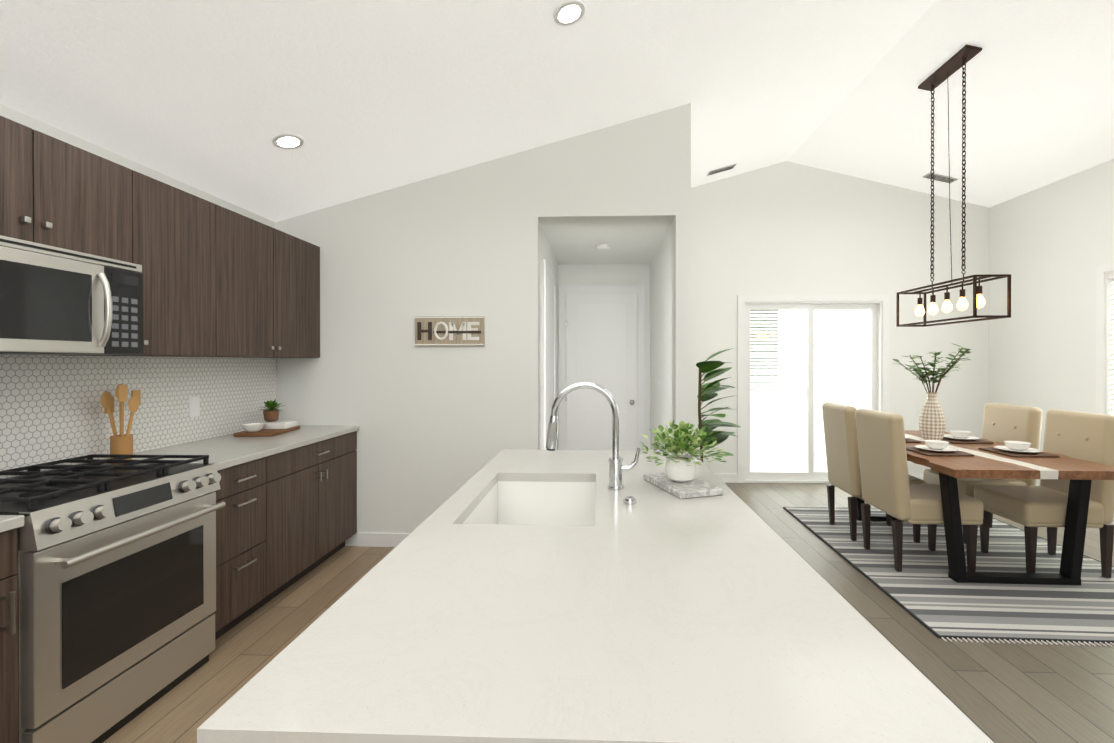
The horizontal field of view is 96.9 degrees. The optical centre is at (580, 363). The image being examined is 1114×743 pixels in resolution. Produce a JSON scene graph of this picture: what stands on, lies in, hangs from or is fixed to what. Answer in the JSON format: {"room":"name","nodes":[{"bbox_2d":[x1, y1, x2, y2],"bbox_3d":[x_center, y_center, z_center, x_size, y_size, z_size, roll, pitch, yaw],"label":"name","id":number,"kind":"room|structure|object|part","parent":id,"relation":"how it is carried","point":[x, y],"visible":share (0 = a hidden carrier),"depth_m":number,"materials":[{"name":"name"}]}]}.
{"room":"kitchen","nodes":[
{"label":"kitchen","id":0,"kind":"room"},
{"bbox_2d":[0,104,274,357],"bbox_3d":[-2.481,0.165,0.588,0.100,2.450,6.520,0,0,2],"label":"wall","id":1,"kind":"structure","parent":0,"point":[36,124],"depth_m":2.51,"materials":[{"name":"white paint"}]},
{"bbox_2d":[0,116,139,264],"bbox_3d":[-2.208,-0.660,1.841,0.347,0.430,0.782,0,0,2],"label":"upper cabinet","id":2,"kind":"object","parent":1,"relation":"attached to","point":[54,192],"depth_m":1.94,"materials":[{"name":"brown wood"}]},
{"bbox_2d":[0,235,142,354],"bbox_3d":[-2.154,-0.238,1.840,0.454,0.404,0.766,0,0,2],"label":"microwave","id":3,"kind":"object","parent":2,"relation":"attached to","point":[57,301],"visible":1,"depth_m":1.90,"materials":[{"name":"grey metal"}]},
{"bbox_2d":[0,355,276,477],"bbox_3d":[-2.384,0.221,1.583,0.018,0.509,4.316,0,0,2],"label":"backsplash","id":4,"kind":"structure","parent":1,"relation":"attached to","point":[51,408],"depth_m":2.50,"materials":[{"name":"tile"}]},
{"bbox_2d":[64,173,219,356],"bbox_3d":[-2.185,-0.457,2.474,0.347,0.840,0.484,0,0,2],"label":"upper cabinet","id":5,"kind":"object","parent":1,"relation":"attached to","point":[219,281],"depth_m":2.47,"materials":[{"name":"brown wood"}]},
{"bbox_2d":[220,206,275,357],"bbox_3d":[-2.167,-0.458,2.956,0.347,0.840,0.480,0,0,2],"label":"upper cabinet","id":6,"kind":"object","parent":1,"relation":"attached to","point":[247,245],"depth_m":2.94,"materials":[{"name":"brown wood"}]},
{"bbox_2d":[276,229,319,357],"bbox_3d":[-2.149,-0.460,3.463,0.347,0.840,0.536,0,0,2],"label":"upper cabinet","id":7,"kind":"object","parent":1,"relation":"attached to","point":[297,260],"depth_m":3.44,"materials":[{"name":"brown wood"}]},
{"bbox_2d":[275,103,690,545],"bbox_3d":[-0.749,-0.269,3.735,3.130,3.295,0.100,0,0,2],"label":"wall","id":8,"kind":"structure","parent":0,"point":[439,426],"depth_m":3.69,"materials":[{"name":"white paint"}]},
{"bbox_2d":[358,533,410,546],"bbox_3d":[-0.996,1.329,3.693,1.360,0.100,0.012,0,0,2],"label":"baseboard","id":9,"kind":"structure","parent":8,"relation":"attached to","point":[380,539],"depth_m":3.71,"materials":[{"name":"white paint"}]},
{"bbox_2d":[415,316,484,345],"bbox_3d":[-0.977,-0.241,3.675,0.520,0.220,0.032,0,0,2],"label":"home sign","id":10,"kind":"object","parent":8,"relation":"attached to","point":[449,330],"visible":1,"depth_m":3.67,"materials":[{"name":"brown wood"}]},
{"bbox_2d":[539,221,558,449],"bbox_3d":[-0.330,0.141,4.672,0.100,2.470,1.800,0,0,2],"label":"wall","id":11,"kind":"structure","parent":0,"point":[545,251],"depth_m":3.97,"materials":[{"name":"white paint"}]},
{"bbox_2d":[543,259,645,449],"bbox_3d":[0.209,0.258,4.724,0.967,2.235,1.453,0,0,2],"label":"hall door","id":12,"kind":"structure","parent":11,"relation":"in","point":[602,335],"depth_m":5.41,"materials":[{"name":"white wood"}]},
{"bbox_2d":[0,0,1113,221],"bbox_3d":[1.033,-1.731,1.443,7.060,1.389,8.700,0,0,2],"label":"ceiling","id":13,"kind":"structure","parent":0,"point":[362,98],"depth_m":2.99,"materials":[{"name":"white paint"}]},
{"bbox_2d":[272,134,303,148],"bbox_3d":[-1.650,-1.253,2.784,0.153,0.048,0.156,0,0,2],"label":"recessed light","id":14,"kind":"object","parent":13,"relation":"in","point":[288,141],"visible":1,"depth_m":2.77,"materials":[{"name":"white plastic"}]},
{"bbox_2d":[553,0,584,25],"bbox_3d":[-0.054,-1.686,2.374,0.153,0.048,0.156,0,0,2],"label":"recessed light","id":15,"kind":"object","parent":13,"relation":"in","point":[569,12],"visible":1,"depth_m":2.37,"materials":[{"name":"white plastic"}]},
{"bbox_2d":[707,164,735,175],"bbox_3d":[1.526,-2.091,5.327,0.291,0.087,0.120,0,0,2],"label":"ceiling vent","id":16,"kind":"object","parent":13,"relation":"in","point":[722,169],"visible":0.98,"depth_m":5.31,"materials":[{"name":"grey metal"}]},
{"bbox_2d":[923,172,957,183],"bbox_3d":[3.792,-1.952,5.194,0.293,0.081,0.120,0,0,2],"label":"ceiling vent","id":17,"kind":"object","parent":13,"relation":"in","point":[941,178],"visible":0.96,"depth_m":5.18,"materials":[{"name":"grey metal"}]},
{"bbox_2d":[896,44,1010,326],"bbox_3d":[2.736,-1.258,3.674,0.234,1.908,0.854,0,0,2],"label":"pendant light","id":18,"kind":"object","parent":13,"relation":"hanging from","point":[962,57],"visible":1,"depth_m":3.61,"materials":[{"name":"brown metal"}]},
{"bbox_2d":[559,264,649,449],"bbox_3d":[0.271,0.138,5.500,1.000,2.470,0.100,0,0,2],"label":"wall","id":19,"kind":"structure","parent":0,"point":[601,274],"depth_m":5.44,"materials":[{"name":"white paint"}]},
{"bbox_2d":[540,219,673,263],"bbox_3d":[0.180,-1.144,4.649,1.120,0.100,1.800,0,0,2],"label":"ceiling","id":20,"kind":"structure","parent":0,"point":[628,241],"depth_m":4.35,"materials":[{"name":"white paint"}]},
{"bbox_2d":[597,244,610,250],"bbox_3d":[0.217,-1.074,4.577,0.130,0.037,0.130,0,0,2],"label":"smoke detector","id":21,"kind":"object","parent":20,"relation":"attached to","point":[603,247],"visible":1,"depth_m":4.54,"materials":[{"name":"white plastic"}]},
{"bbox_2d":[103,483,1113,742],"bbox_3d":[1.033,1.437,1.454,7.060,0.100,8.700,0,0,2],"label":"floor","id":22,"kind":"structure","parent":0,"point":[999,691],"depth_m":2.31,"materials":[{"name":"brown wood"}]},
{"bbox_2d":[0,529,17,742],"bbox_3d":[-2.085,0.949,1.382,0.627,0.874,0.361,0,0,2],"label":"base cabinet","id":23,"kind":"object","parent":22,"relation":"on","point":[8,541],"depth_m":1.52,"materials":[{"name":"brown wood"}]},
{"bbox_2d":[0,515,23,532],"bbox_3d":[-2.107,0.498,0.488,0.647,0.034,2.148,0,0,2],"label":"countertop","id":24,"kind":"structure","parent":23,"relation":"on","point":[7,522],"depth_m":1.52,"materials":[{"name":"white stone"}]},
{"bbox_2d":[0,454,225,742],"bbox_3d":[-1.997,0.907,1.943,0.708,0.957,0.754,0,0,2],"label":"range","id":25,"kind":"object","parent":22,"relation":"on","point":[116,573],"visible":1,"depth_m":1.82,"materials":[{"name":"silver metal"}]},
{"bbox_2d":[213,457,271,639],"bbox_3d":[-2.043,0.945,2.523,0.627,0.874,0.386,0,0,2],"label":"base cabinet","id":26,"kind":"object","parent":22,"relation":"on","point":[244,525],"depth_m":2.53,"materials":[{"name":"brown wood"}]},
{"bbox_2d":[272,433,356,598],"bbox_3d":[-2.017,0.942,3.223,0.627,0.874,1.016,0,0,2],"label":"base cabinet","id":27,"kind":"object","parent":22,"relation":"on","point":[286,516],"depth_m":3.13,"materials":[{"name":"brown wood"}]},
{"bbox_2d":[107,425,358,472],"bbox_3d":[-2.014,0.489,3.028,0.647,0.034,1.404,0,0,2],"label":"countertop","id":28,"kind":"structure","parent":27,"relation":"on","point":[226,451],"depth_m":2.83,"materials":[{"name":"white stone"}]},
{"bbox_2d":[100,384,140,459],"bbox_3d":[-2.247,0.287,2.408,0.127,0.371,0.174,0,0,2],"label":"utensil crock","id":29,"kind":"object","parent":28,"relation":"on","point":[122,443],"visible":0.85,"depth_m":2.38,"materials":[{"name":"brown wood"}]},
{"bbox_2d":[234,399,299,436],"bbox_3d":[-2.110,0.359,3.336,0.240,0.221,0.363,0,0,-4],"label":"decorative tray","id":30,"kind":"object","parent":28,"relation":"on","point":[272,425],"visible":1,"depth_m":3.33,"materials":[{"name":"brown wood"}]},
{"bbox_2d":[372,455,592,568],"bbox_3d":[-0.104,0.944,1.633,0.735,0.885,1.963,0,0,2],"label":"sink","id":31,"kind":"object","parent":22,"relation":"on","point":[510,500],"depth_m":2.08,"materials":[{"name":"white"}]},
{"bbox_2d":[197,449,596,742],"bbox_3d":[-0.204,0.484,1.635,0.505,0.035,2.022,0,0,2],"label":"island countertop","id":32,"kind":"structure","parent":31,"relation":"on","point":[465,631],"depth_m":0.81,"materials":[{"name":"white stone"}]},
{"bbox_2d":[546,381,639,489],"bbox_3d":[0.046,0.266,1.837,0.352,0.398,0.060,0,0,2],"label":"faucet","id":33,"kind":"object","parent":32,"relation":"on","point":[616,466],"visible":1,"depth_m":1.82,"materials":[{"name":"silver metal"}]},
{"bbox_2d":[593,450,993,742],"bbox_3d":[0.298,0.474,1.616,0.500,0.055,2.022,0,0,2],"label":"island countertop","id":34,"kind":"structure","parent":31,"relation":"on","point":[709,627],"depth_m":0.83,"materials":[{"name":"white stone"}]},
{"bbox_3d":[0.165,0.456,1.643,0.044,0.019,0.044,0,0,2],"label":"faucet button","id":35,"kind":"part","parent":34,"relation":"part of","materials":[{"name":"silver metal"}]},
{"bbox_2d":[639,420,727,498],"bbox_3d":[0.382,0.340,1.855,0.347,0.250,0.357,0,0,2],"label":"potted plant","id":36,"kind":"object","parent":34,"relation":"on","point":[677,478],"visible":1,"depth_m":1.81,"materials":[{"name":"green plant"}]},
{"bbox_2d":[693,348,739,461],"bbox_3d":[1.076,0.625,4.091,0.473,1.503,0.630,0,0,2],"label":"plant","id":37,"kind":"object","parent":22,"relation":"on","point":[706,391],"visible":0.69,"depth_m":4.09,"materials":[{"name":"green plant"}]},
{"bbox_2d":[783,506,1113,646],"bbox_3d":[2.730,1.373,3.533,1.736,0.011,2.274,0,0,3],"label":"rug","id":38,"kind":"object","parent":22,"relation":"on","point":[925,590],"visible":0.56,"depth_m":3.00,"materials":[{"name":"grey fabric"}]},
{"bbox_2d":[822,402,925,542],"bbox_3d":[2.339,0.847,3.967,0.603,1.038,0.470,0,0,4],"label":"chair","id":39,"kind":"object","parent":38,"relation":"on","point":[841,446],"visible":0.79,"depth_m":3.85,"materials":[{"name":"beige fabric"}]},
{"bbox_2d":[855,408,983,571],"bbox_3d":[2.319,0.849,3.416,0.603,1.038,0.470,0,0,2],"label":"chair","id":40,"kind":"object","parent":38,"relation":"on","point":[888,488],"visible":0.98,"depth_m":3.24,"materials":[{"name":"beige fabric"}]},
{"bbox_2d":[923,403,1042,543],"bbox_3d":[3.171,0.847,3.916,0.603,1.038,0.470,0,0,1],"label":"chair","id":41,"kind":"object","parent":38,"relation":"on","point":[1002,423],"visible":0.5,"depth_m":3.78,"materials":[{"name":"beige fabric"}]},
{"bbox_2d":[853,430,1113,584],"bbox_3d":[2.752,0.992,3.691,1.079,0.748,1.680,0,0,3],"label":"dining table","id":42,"kind":"object","parent":38,"relation":"on","point":[1080,474],"visible":0.56,"depth_m":3.07,"materials":[{"name":"brown wood"}]},
{"bbox_2d":[905,436,920,442],"bbox_3d":[2.496,0.578,3.969,0.300,0.075,0.300,0,0,2],"label":"place setting","id":43,"kind":"object","parent":42,"relation":"on","point":[907,440],"visible":0.04,"depth_m":3.84,"materials":[{"name":"white ceramic"}]},
{"bbox_2d":[892,343,970,439],"bbox_3d":[2.811,0.230,3.865,0.617,0.772,0.464,0,0,2],"label":"vase","id":44,"kind":"object","parent":42,"relation":"on","point":[932,425],"visible":1,"depth_m":3.87,"materials":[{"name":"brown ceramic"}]},
{"bbox_2d":[906,440,973,455],"bbox_3d":[2.476,0.580,3.430,0.300,0.075,0.300,0,0,2],"label":"place setting","id":45,"kind":"object","parent":42,"relation":"on","point":[935,448],"visible":0.98,"depth_m":3.38,"materials":[{"name":"white ceramic"}]},
{"bbox_2d":[941,430,993,443],"bbox_3d":[3.025,0.578,3.930,0.300,0.075,0.300,0,0,2],"label":"place setting","id":46,"kind":"object","parent":42,"relation":"on","point":[959,437],"visible":0.96,"depth_m":3.87,"materials":[{"name":"white ceramic"}]},
{"bbox_2d":[978,441,1059,456],"bbox_3d":[3.005,0.580,3.390,0.300,0.075,0.300,0,0,2],"label":"place setting","id":47,"kind":"object","parent":42,"relation":"on","point":[1016,448],"visible":1,"depth_m":3.35,"materials":[{"name":"white ceramic"}]},
{"bbox_2d":[974,409,1113,577],"bbox_3d":[3.151,0.849,3.356,0.603,1.038,0.470,0,0,2],"label":"chair","id":48,"kind":"object","parent":38,"relation":"on","point":[1081,436],"visible":0.9,"depth_m":3.22,"materials":[{"name":"beige fabric"}]},
{"bbox_2d":[650,220,673,449],"bbox_3d":[0.798,-0.272,4.719,0.110,3.295,1.980,0,0,2],"label":"wall","id":49,"kind":"structure","parent":0,"point":[662,326],"depth_m":4.38,"materials":[{"name":"white paint"}]},
{"bbox_2d":[691,161,988,474],"bbox_3d":[2.754,-0.474,5.688,3.730,3.692,0.100,0,0,2],"label":"wall","id":50,"kind":"structure","parent":0,"point":[786,228],"depth_m":5.62,"materials":[{"name":"white paint"}]},
{"bbox_2d":[724,377,729,385],"bbox_3d":[1.688,0.212,5.673,0.075,0.120,0.010,0,0,2],"label":"light switch","id":51,"kind":"object","parent":50,"relation":"attached to","point":[727,381],"visible":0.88,"depth_m":5.67,"materials":[{"name":"white plastic"}]},
{"bbox_2d":[716,474,737,482],"bbox_3d":[1.363,1.322,5.689,0.890,0.100,0.012,0,0,2],"label":"baseboard","id":52,"kind":"structure","parent":50,"relation":"attached to","point":[726,478],"depth_m":5.67,"materials":[{"name":"white paint"}]},
{"bbox_2d":[737,295,888,482],"bbox_3d":[2.660,0.297,5.701,1.700,2.150,0.144,0,0,2],"label":"sliding door","id":53,"kind":"structure","parent":50,"relation":"in","point":[810,464],"depth_m":5.71,"materials":[{"name":"white glass"}]},
{"bbox_2d":[911,475,922,479],"bbox_3d":[4.041,1.323,5.591,1.070,0.100,0.012,0,0,2],"label":"baseboard","id":54,"kind":"structure","parent":50,"relation":"attached to","point":[918,476],"depth_m":5.59,"materials":[{"name":"white paint"}]},
{"bbox_2d":[989,159,1113,485],"bbox_3d":[4.513,-0.179,1.371,0.100,3.132,8.600,0,0,2],"label":"wall","id":55,"kind":"structure","parent":0,"point":[1051,246],"depth_m":4.81,"materials":[{"name":"white paint"}]},
{"bbox_2d":[1096,263,1113,414],"bbox_3d":[4.580,-0.016,3.681,0.135,1.680,1.370,0,0,2],"label":"window","id":56,"kind":"structure","parent":55,"relation":"in","point":[1105,339],"depth_m":4.29,"materials":[{"name":"white"}]},
{"label":"outside","id":57,"kind":"structure","parent":0,"visible":0},
{"bbox_2d":[750,310,869,468],"bbox_3d":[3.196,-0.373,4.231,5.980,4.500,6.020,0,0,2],"label":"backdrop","id":58,"kind":"structure","parent":57,"point":[805,361],"depth_m":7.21,"materials":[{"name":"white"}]}
]}

